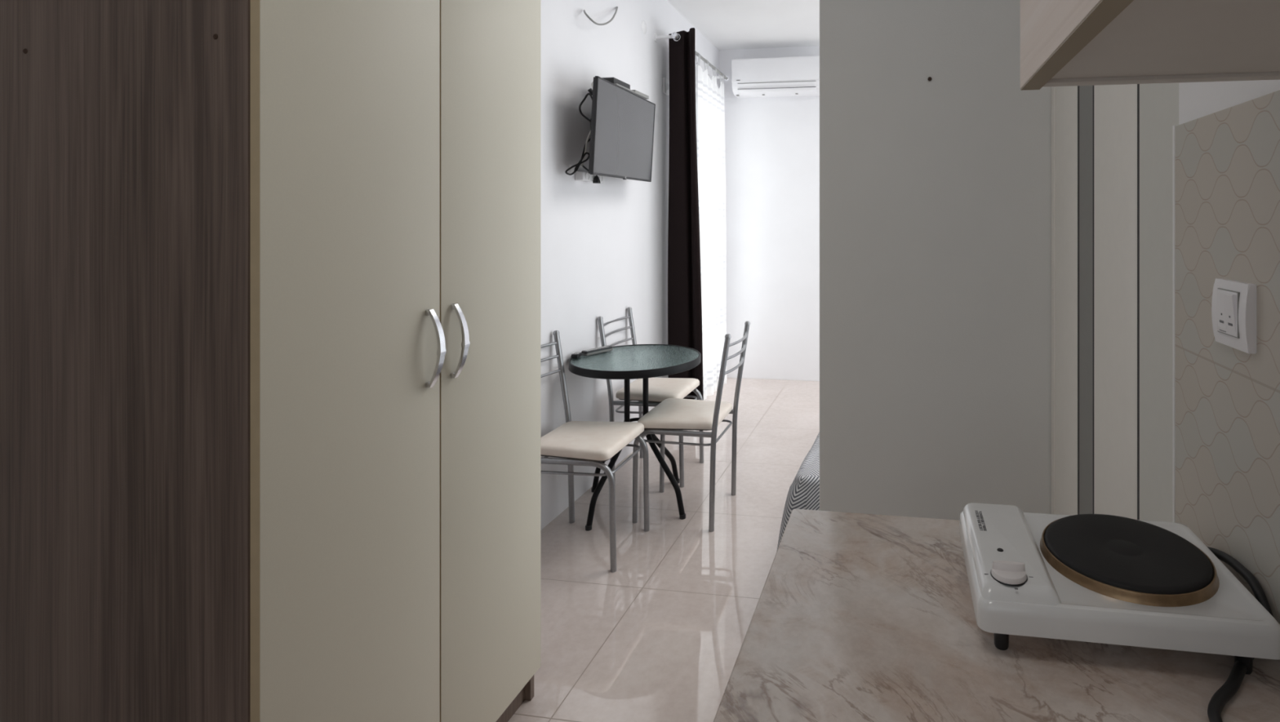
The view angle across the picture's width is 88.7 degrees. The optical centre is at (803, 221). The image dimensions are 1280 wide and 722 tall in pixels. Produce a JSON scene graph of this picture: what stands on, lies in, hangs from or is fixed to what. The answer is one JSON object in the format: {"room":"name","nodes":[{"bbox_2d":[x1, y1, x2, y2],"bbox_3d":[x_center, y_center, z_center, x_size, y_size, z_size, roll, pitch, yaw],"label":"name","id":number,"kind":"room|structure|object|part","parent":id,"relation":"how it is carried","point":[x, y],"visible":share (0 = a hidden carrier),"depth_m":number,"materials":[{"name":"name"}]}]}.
{"room":"studio apartment","nodes":[
{"label":"studio apartment","id":0,"kind":"room"},
{"bbox_2d":[540,0,719,530],"bbox_3d":[-1.305,-0.070,2.187,0.160,2.820,6.830,0,0,9],"label":"wall","id":1,"kind":"structure","parent":0,"point":[604,246],"depth_m":3.18,"materials":[{"name":"white paint"}]},
{"bbox_2d":[568,164,604,182],"bbox_3d":[-1.060,-0.234,3.116,0.045,0.070,0.285,0,0,9],"label":"power strip","id":2,"kind":"object","parent":1,"relation":"attached to","point":[580,175],"visible":0.78,"depth_m":3.05,"materials":[{"name":"white plastic"}]},
{"bbox_2d":[564,137,590,175],"bbox_3d":[-1.056,-0.312,2.991,0.039,0.199,0.239,0,0,9],"label":"power cable","id":3,"kind":"object","parent":2,"relation":"attached to","point":[580,162],"visible":0.94,"depth_m":2.98,"materials":[{"name":"black rubber"}]},
{"bbox_2d":[592,175,600,183],"bbox_3d":[-1.029,-0.228,3.130,0.036,0.073,0.051,0,0,9],"label":"plug","id":4,"kind":"object","parent":2,"relation":"attached to","point":[596,180],"visible":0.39,"depth_m":3.13,"materials":[{"name":"black plastic"}]},
{"bbox_2d":[583,6,617,25],"bbox_3d":[-1.017,-1.073,3.262,0.080,0.224,0.448,0,0,7],"label":"loose cable","id":5,"kind":"object","parent":1,"relation":"attached to","point":[616,9],"visible":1,"depth_m":3.14,"materials":[{"name":"white plastic"}]},
{"bbox_2d":[588,75,655,182],"bbox_3d":[-0.962,-0.439,3.220,0.207,0.454,0.757,0,0,9],"label":"television","id":6,"kind":"object","parent":1,"relation":"attached to","point":[622,124],"visible":1,"depth_m":3.12,"materials":[{"name":"black plastic"}]},
{"bbox_2d":[578,93,592,122],"bbox_3d":[-1.028,-0.537,3.017,0.078,0.152,0.024,0,0,-11],"label":"power cable","id":7,"kind":"object","parent":6,"relation":"attached to","point":[587,94],"visible":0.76,"depth_m":3.01,"materials":[{"name":"black rubber"}]},
{"bbox_2d":[580,129,591,167],"bbox_3d":[-1.037,-0.367,3.044,0.068,0.212,0.039,0,0,-25],"label":"cable","id":8,"kind":"object","parent":6,"relation":"hanging from","point":[588,137],"visible":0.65,"depth_m":3.05,"materials":[{"name":"grey plastic"}]},
{"bbox_2d":[587,88,592,95],"bbox_3d":[-1.016,-0.623,3.036,0.033,0.036,0.020,0,0,-27],"label":"connector","id":9,"kind":"object","parent":6,"relation":"attached to","point":[590,91],"visible":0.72,"depth_m":3.03,"materials":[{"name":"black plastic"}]},
{"bbox_2d":[602,77,648,99],"bbox_3d":[-0.922,-0.686,3.281,0.087,0.039,0.410,0,0,9],"label":"box","id":10,"kind":"object","parent":6,"relation":"on","point":[625,86],"visible":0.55,"depth_m":3.20,"materials":[{"name":"black plastic"}]},
{"bbox_2d":[613,83,648,99],"bbox_3d":[-0.921,-0.674,3.287,0.087,0.015,0.400,0,0,9],"label":"shelf","id":11,"kind":"object","parent":10,"relation":"attached to","point":[624,86],"depth_m":3.26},
{"bbox_2d":[662,77,669,95],"bbox_3d":[-0.909,-0.898,4.203,0.014,0.100,0.084,0,0,9],"label":"wall socket","id":12,"kind":"object","parent":1,"relation":"attached to","point":[665,82],"visible":1,"depth_m":4.18,"materials":[{"name":"white plastic"}]},
{"bbox_2d":[654,31,728,80],"bbox_3d":[-0.777,-1.172,4.585,0.161,0.044,1.222,0,0,9],"label":"curtain rod","id":13,"kind":"object","parent":1,"relation":"attached to","point":[674,35],"visible":0.82,"depth_m":4.40,"materials":[{"name":"silver metal"}]},
{"bbox_2d":[667,27,703,400],"bbox_3d":[-0.777,-0.020,4.113,0.201,2.380,0.386,0,0,-19],"label":"curtain","id":14,"kind":"object","parent":13,"relation":"hanging from","point":[684,273],"visible":0.88,"depth_m":4.02,"materials":[{"name":"brown fabric"}]},
{"bbox_2d":[695,53,727,400],"bbox_3d":[-0.690,0.052,4.764,0.068,2.476,0.830,0,0,9],"label":"sheer curtain","id":15,"kind":"object","parent":13,"relation":"hanging from","point":[709,99],"visible":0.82,"depth_m":4.71,"materials":[{"name":"white fabric"}]},
{"bbox_2d":[507,377,819,721],"bbox_3d":[0.474,1.390,1.915,3.640,0.100,6.830,0,0,9],"label":"floor","id":16,"kind":"structure","parent":0,"point":[660,637],"depth_m":2.41,"materials":[{"name":"tile"}]},
{"bbox_2d":[0,0,540,721],"bbox_3d":[-1.047,0.215,1.429,0.569,2.250,0.795,0,0,9],"label":"wardrobe","id":17,"kind":"object","parent":16,"relation":"on","point":[269,270],"visible":1,"depth_m":1.07,"materials":[{"name":"brown wood"}]},
{"bbox_3d":[-1.132,0.215,1.050,0.515,2.250,0.018,0,0,9],"label":"panel","id":18,"kind":"part","parent":17,"relation":"part of","materials":[{"name":"brown wood"}]},
{"bbox_3d":[-0.829,0.172,1.196,0.001,2.160,0.395,0,0,9],"label":"door","id":19,"kind":"part","parent":17,"relation":"part of","materials":[{"name":"beige laminate"}]},
{"bbox_3d":[-0.787,0.271,1.357,0.036,0.166,0.017,0,0,1],"label":"handle","id":20,"kind":"part","parent":17,"relation":"part of","materials":[{"name":"silver metal"}]},
{"bbox_3d":[-0.776,0.269,1.432,0.036,0.166,0.017,0,0,1],"label":"handle","id":21,"kind":"part","parent":17,"relation":"part of","materials":[{"name":"silver metal"}]},
{"bbox_3d":[-0.769,0.172,1.589,0.001,2.160,0.392,0,0,9],"label":"door","id":22,"kind":"part","parent":17,"relation":"part of","materials":[{"name":"beige laminate"}]},
{"bbox_3d":[-1.015,0.215,1.817,0.515,2.250,0.018,0,0,9],"label":"panel","id":23,"kind":"part","parent":17,"relation":"part of","materials":[{"name":"brown wood"}]},
{"bbox_2d":[540,330,649,573],"bbox_3d":[-0.925,0.913,2.622,0.471,0.855,0.394,0,0,9],"label":"dining chair","id":24,"kind":"object","parent":16,"relation":"on","point":[579,443],"visible":0.62,"depth_m":2.56,"materials":[{"name":"beige leather"}]},
{"bbox_3d":[-1.068,0.917,2.825,0.096,0.847,0.029,0,0,4],"label":"leg","id":25,"kind":"part","parent":24,"relation":"part of","materials":[{"name":"silver metal"}]},
{"bbox_3d":[-0.904,1.129,2.449,0.378,0.423,0.025,0,0,7],"label":"leg","id":26,"kind":"part","parent":24,"relation":"part of","materials":[{"name":"grey metal"}]},
{"bbox_3d":[-0.891,0.891,2.616,0.355,0.041,0.370,0,0,9],"label":"seat","id":27,"kind":"part","parent":24,"relation":"part of","materials":[{"name":"beige leather"}]},
{"bbox_3d":[-0.854,1.129,2.780,0.378,0.423,0.025,0,0,10],"label":"leg","id":28,"kind":"part","parent":24,"relation":"part of","materials":[{"name":"grey metal"}]},
{"bbox_2d":[568,344,701,531],"bbox_3d":[-0.792,0.991,3.004,0.604,0.704,0.604,0,0,9],"label":"bistro table","id":29,"kind":"object","parent":16,"relation":"on","point":[644,362],"visible":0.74,"depth_m":2.92,"materials":[{"name":"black glass"}]},
{"bbox_2d":[571,351,582,358],"bbox_3d":[-1.068,0.628,2.980,0.036,0.021,0.060,0,0,-1],"label":"remote control","id":30,"kind":"object","parent":29,"relation":"on","point":[578,354],"visible":1,"depth_m":2.96,"materials":[{"name":"black plastic"}]},
{"bbox_2d":[581,346,613,355],"bbox_3d":[-1.003,0.627,3.084,0.044,0.022,0.165,0,0,33],"label":"remote control","id":31,"kind":"object","parent":29,"relation":"on","point":[605,348],"visible":1,"depth_m":3.06,"materials":[{"name":"black plastic"}]},
{"bbox_3d":[-0.878,1.007,2.854,0.108,0.671,0.236,0,0,9],"label":"leg","id":32,"kind":"part","parent":29,"relation":"part of","materials":[{"name":"black metal"}]},
{"bbox_3d":[-0.941,1.007,3.090,0.251,0.671,0.025,0,0,30],"label":"leg","id":33,"kind":"part","parent":29,"relation":"part of","materials":[{"name":"black metal"}]},
{"bbox_3d":[-0.705,1.007,3.153,0.025,0.671,0.251,0,0,30],"label":"leg","id":34,"kind":"part","parent":29,"relation":"part of","materials":[{"name":"black metal"}]},
{"bbox_3d":[-0.642,1.007,2.917,0.251,0.671,0.025,0,0,30],"label":"leg","id":35,"kind":"part","parent":29,"relation":"part of","materials":[{"name":"black metal"}]},
{"bbox_2d":[597,306,703,488],"bbox_3d":[-0.811,0.913,3.396,0.471,0.855,0.394,0,0,9],"label":"dining chair","id":36,"kind":"object","parent":16,"relation":"on","point":[660,389],"visible":0.71,"depth_m":3.27,"materials":[{"name":"beige leather"}]},
{"bbox_3d":[-1.008,0.917,3.245,0.096,0.847,0.029,0,0,13],"label":"leg","id":37,"kind":"part","parent":36,"relation":"part of","materials":[{"name":"silver metal"}]},
{"bbox_3d":[-0.954,0.917,3.600,0.096,0.847,0.029,0,0,4],"label":"leg","id":38,"kind":"part","parent":36,"relation":"part of","materials":[{"name":"silver metal"}]},
{"bbox_3d":[-0.790,1.129,3.224,0.378,0.423,0.025,0,0,7],"label":"leg","id":39,"kind":"part","parent":36,"relation":"part of","materials":[{"name":"grey metal"}]},
{"bbox_3d":[-0.777,0.891,3.391,0.355,0.041,0.370,0,0,9],"label":"seat","id":40,"kind":"part","parent":36,"relation":"part of","materials":[{"name":"beige leather"}]},
{"bbox_3d":[-0.739,1.129,3.555,0.378,0.423,0.025,0,0,10],"label":"leg","id":41,"kind":"part","parent":36,"relation":"part of","materials":[{"name":"silver metal"}]},
{"bbox_2d":[631,321,750,532],"bbox_3d":[-0.505,0.913,2.948,0.471,0.855,0.394,0,0,9],"label":"dining chair","id":42,"kind":"object","parent":16,"relation":"on","point":[671,416],"visible":0.94,"depth_m":2.81,"materials":[{"name":"beige leather"}]},
{"bbox_3d":[-0.577,1.129,2.789,0.378,0.423,0.025,0,0,10],"label":"leg","id":43,"kind":"part","parent":42,"relation":"part of","materials":[{"name":"grey metal"}]},
{"bbox_3d":[-0.539,0.891,2.953,0.355,0.041,0.370,0,0,9],"label":"seat","id":44,"kind":"part","parent":42,"relation":"part of","materials":[{"name":"beige leather"}]},
{"bbox_3d":[-0.526,1.129,3.121,0.378,0.423,0.025,0,0,7],"label":"leg","id":45,"kind":"part","parent":42,"relation":"part of","materials":[{"name":"grey metal"}]},
{"bbox_3d":[-0.362,0.917,2.744,0.096,0.847,0.029,0,0,4],"label":"leg","id":46,"kind":"part","parent":42,"relation":"part of","materials":[{"name":"grey metal"}]},
{"bbox_3d":[-0.308,0.917,3.099,0.096,0.847,0.029,0,0,13],"label":"leg","id":47,"kind":"part","parent":42,"relation":"part of","materials":[{"name":"silver metal"}]},
{"bbox_2d":[776,432,819,551],"bbox_3d":[0.637,1.105,3.021,1.139,0.471,2.124,0,0,12],"label":"bed","id":48,"kind":"object","parent":16,"relation":"on","point":[803,493],"visible":0.09,"depth_m":2.17,"materials":[{"name":"grey fabric"}]},
{"bbox_3d":[0.137,0.925,0.121,0.575,0.831,1.720,0,0,9],"label":"base cabinet","id":49,"kind":"object","parent":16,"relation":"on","visible":0},
{"bbox_2d":[713,509,1279,721],"bbox_3d":[0.137,0.489,0.119,0.584,0.038,1.776,0,0,9],"label":"countertop","id":50,"kind":"structure","parent":49,"relation":"on","point":[856,617],"depth_m":0.68,"materials":[{"name":"stone"}]},
{"bbox_2d":[959,502,1279,721],"bbox_3d":[0.328,0.426,0.522,0.324,0.088,0.732,0,0,9],"label":"hotplate","id":51,"kind":"object","parent":50,"relation":"on","point":[1101,579],"visible":1,"depth_m":0.70,"materials":[{"name":"white metal"}]},
{"bbox_3d":[0.230,0.393,0.709,0.038,0.007,0.038,0,0,9],"label":"knob","id":52,"kind":"part","parent":51,"relation":"part of","materials":[{"name":"white plastic"}]},
{"bbox_3d":[0.251,0.404,0.787,0.084,0.014,0.222,0,0,9],"label":"control panel","id":53,"kind":"part","parent":51,"relation":"part of","materials":[{"name":"white plastic"}]},
{"bbox_3d":[0.391,0.401,0.771,0.182,0.009,0.182,0,0,9],"label":"plate","id":54,"kind":"part","parent":51,"relation":"part of","materials":[{"name":"metal"}]},
{"bbox_3d":[0.405,0.439,0.500,0.103,0.060,0.706,0,0,17],"label":"power cord","id":55,"kind":"part","parent":51,"relation":"part of","materials":[{"name":"black rubber"}]},
{"bbox_2d":[666,0,819,49],"bbox_3d":[0.474,-1.530,1.915,3.640,0.100,6.830,0,0,9],"label":"ceiling","id":56,"kind":"structure","parent":0,"point":[728,24],"depth_m":4.68,"materials":[{"name":"paint"}]},
{"bbox_2d":[719,45,819,381],"bbox_3d":[0.982,-0.070,5.242,3.440,2.820,0.100,0,0,9],"label":"wall","id":57,"kind":"structure","parent":0,"point":[772,144],"depth_m":5.38,"materials":[{"name":"white paint"}]},
{"bbox_2d":[731,55,819,97],"bbox_3d":[-0.206,-1.200,5.260,0.750,0.291,0.223,0,0,9],"label":"air conditioner","id":58,"kind":"object","parent":57,"relation":"attached to","point":[794,76],"visible":0.98,"depth_m":5.17,"materials":[{"name":"plastic"}]},
{"bbox_3d":[-0.221,-1.246,5.162,0.742,0.196,0.024,0,0,9],"label":"panel","id":59,"kind":"part","parent":58,"relation":"part of","materials":[{"name":"plastic"}]},
{"bbox_2d":[819,0,1050,520],"bbox_3d":[1.113,-0.070,1.803,2.144,2.820,0.060,0,0,9],"label":"wall partition","id":60,"kind":"structure","parent":0,"point":[935,194],"depth_m":1.89,"materials":[{"name":"paint"}]},
{"bbox_2d":[1175,80,1279,624],"bbox_3d":[0.446,-0.070,-0.225,0.130,2.820,2.390,0,0,9],"label":"wall","id":61,"kind":"structure","parent":0,"point":[1228,160],"depth_m":0.80,"materials":[{"name":"tile"}]},
{"bbox_2d":[1020,0,1279,90],"bbox_3d":[0.271,-0.470,0.060,0.320,0.721,0.900,0,0,9],"label":"upper cabinet","id":62,"kind":"object","parent":61,"relation":"attached to","point":[1064,42],"visible":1,"depth_m":0.42,"materials":[{"name":"brown wood"}]},
{"bbox_3d":[0.156,-0.471,0.310,0.016,0.720,0.440,0,0,9],"label":"door","id":63,"kind":"part","parent":62,"relation":"part of","materials":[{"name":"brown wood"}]},
{"bbox_3d":[0.347,-0.471,0.496,0.302,0.719,0.016,0,0,9],"label":"panel","id":64,"kind":"part","parent":62,"relation":"part of","materials":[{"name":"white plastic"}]},
{"bbox_2d":[1173,124,1177,522],"bbox_3d":[0.565,0.161,0.957,0.012,0.614,0.006,0,0,9],"label":"trim","id":65,"kind":"structure","parent":61,"relation":"attached to","point":[1174,126],"depth_m":0.95,"materials":[{"name":"white plastic"}]},
{"bbox_2d":[1211,278,1256,354],"bbox_3d":[0.525,0.114,0.778,0.017,0.081,0.081,0,0,9],"label":"light switch","id":66,"kind":"object","parent":61,"relation":"attached to","point":[1233,304],"visible":1,"depth_m":0.76,"materials":[{"name":"plastic"}]},
{"bbox_3d":[0.720,-0.070,1.387,0.095,2.820,0.880,0,0,9],"label":"wall","id":67,"kind":"structure","parent":0,"visible":0},
{"bbox_2d":[1050,82,1178,522],"bbox_3d":[0.661,-0.070,1.396,0.023,2.820,0.876,0,0,9],"label":"door","id":68,"kind":"structure","parent":67,"relation":"in","point":[1112,145],"depth_m":1.31,"materials":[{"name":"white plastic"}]},
{"bbox_3d":[0.708,0.280,1.698,0.019,2.120,0.190,0,0,9],"label":"casing","id":69,"kind":"part","parent":68,"relation":"part of","materials":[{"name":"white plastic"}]},
{"bbox_3d":[0.617,0.280,1.072,0.012,2.120,0.222,0,0,9],"label":"panel","id":70,"kind":"part","parent":68,"relation":"part of","materials":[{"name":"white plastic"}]}
]}

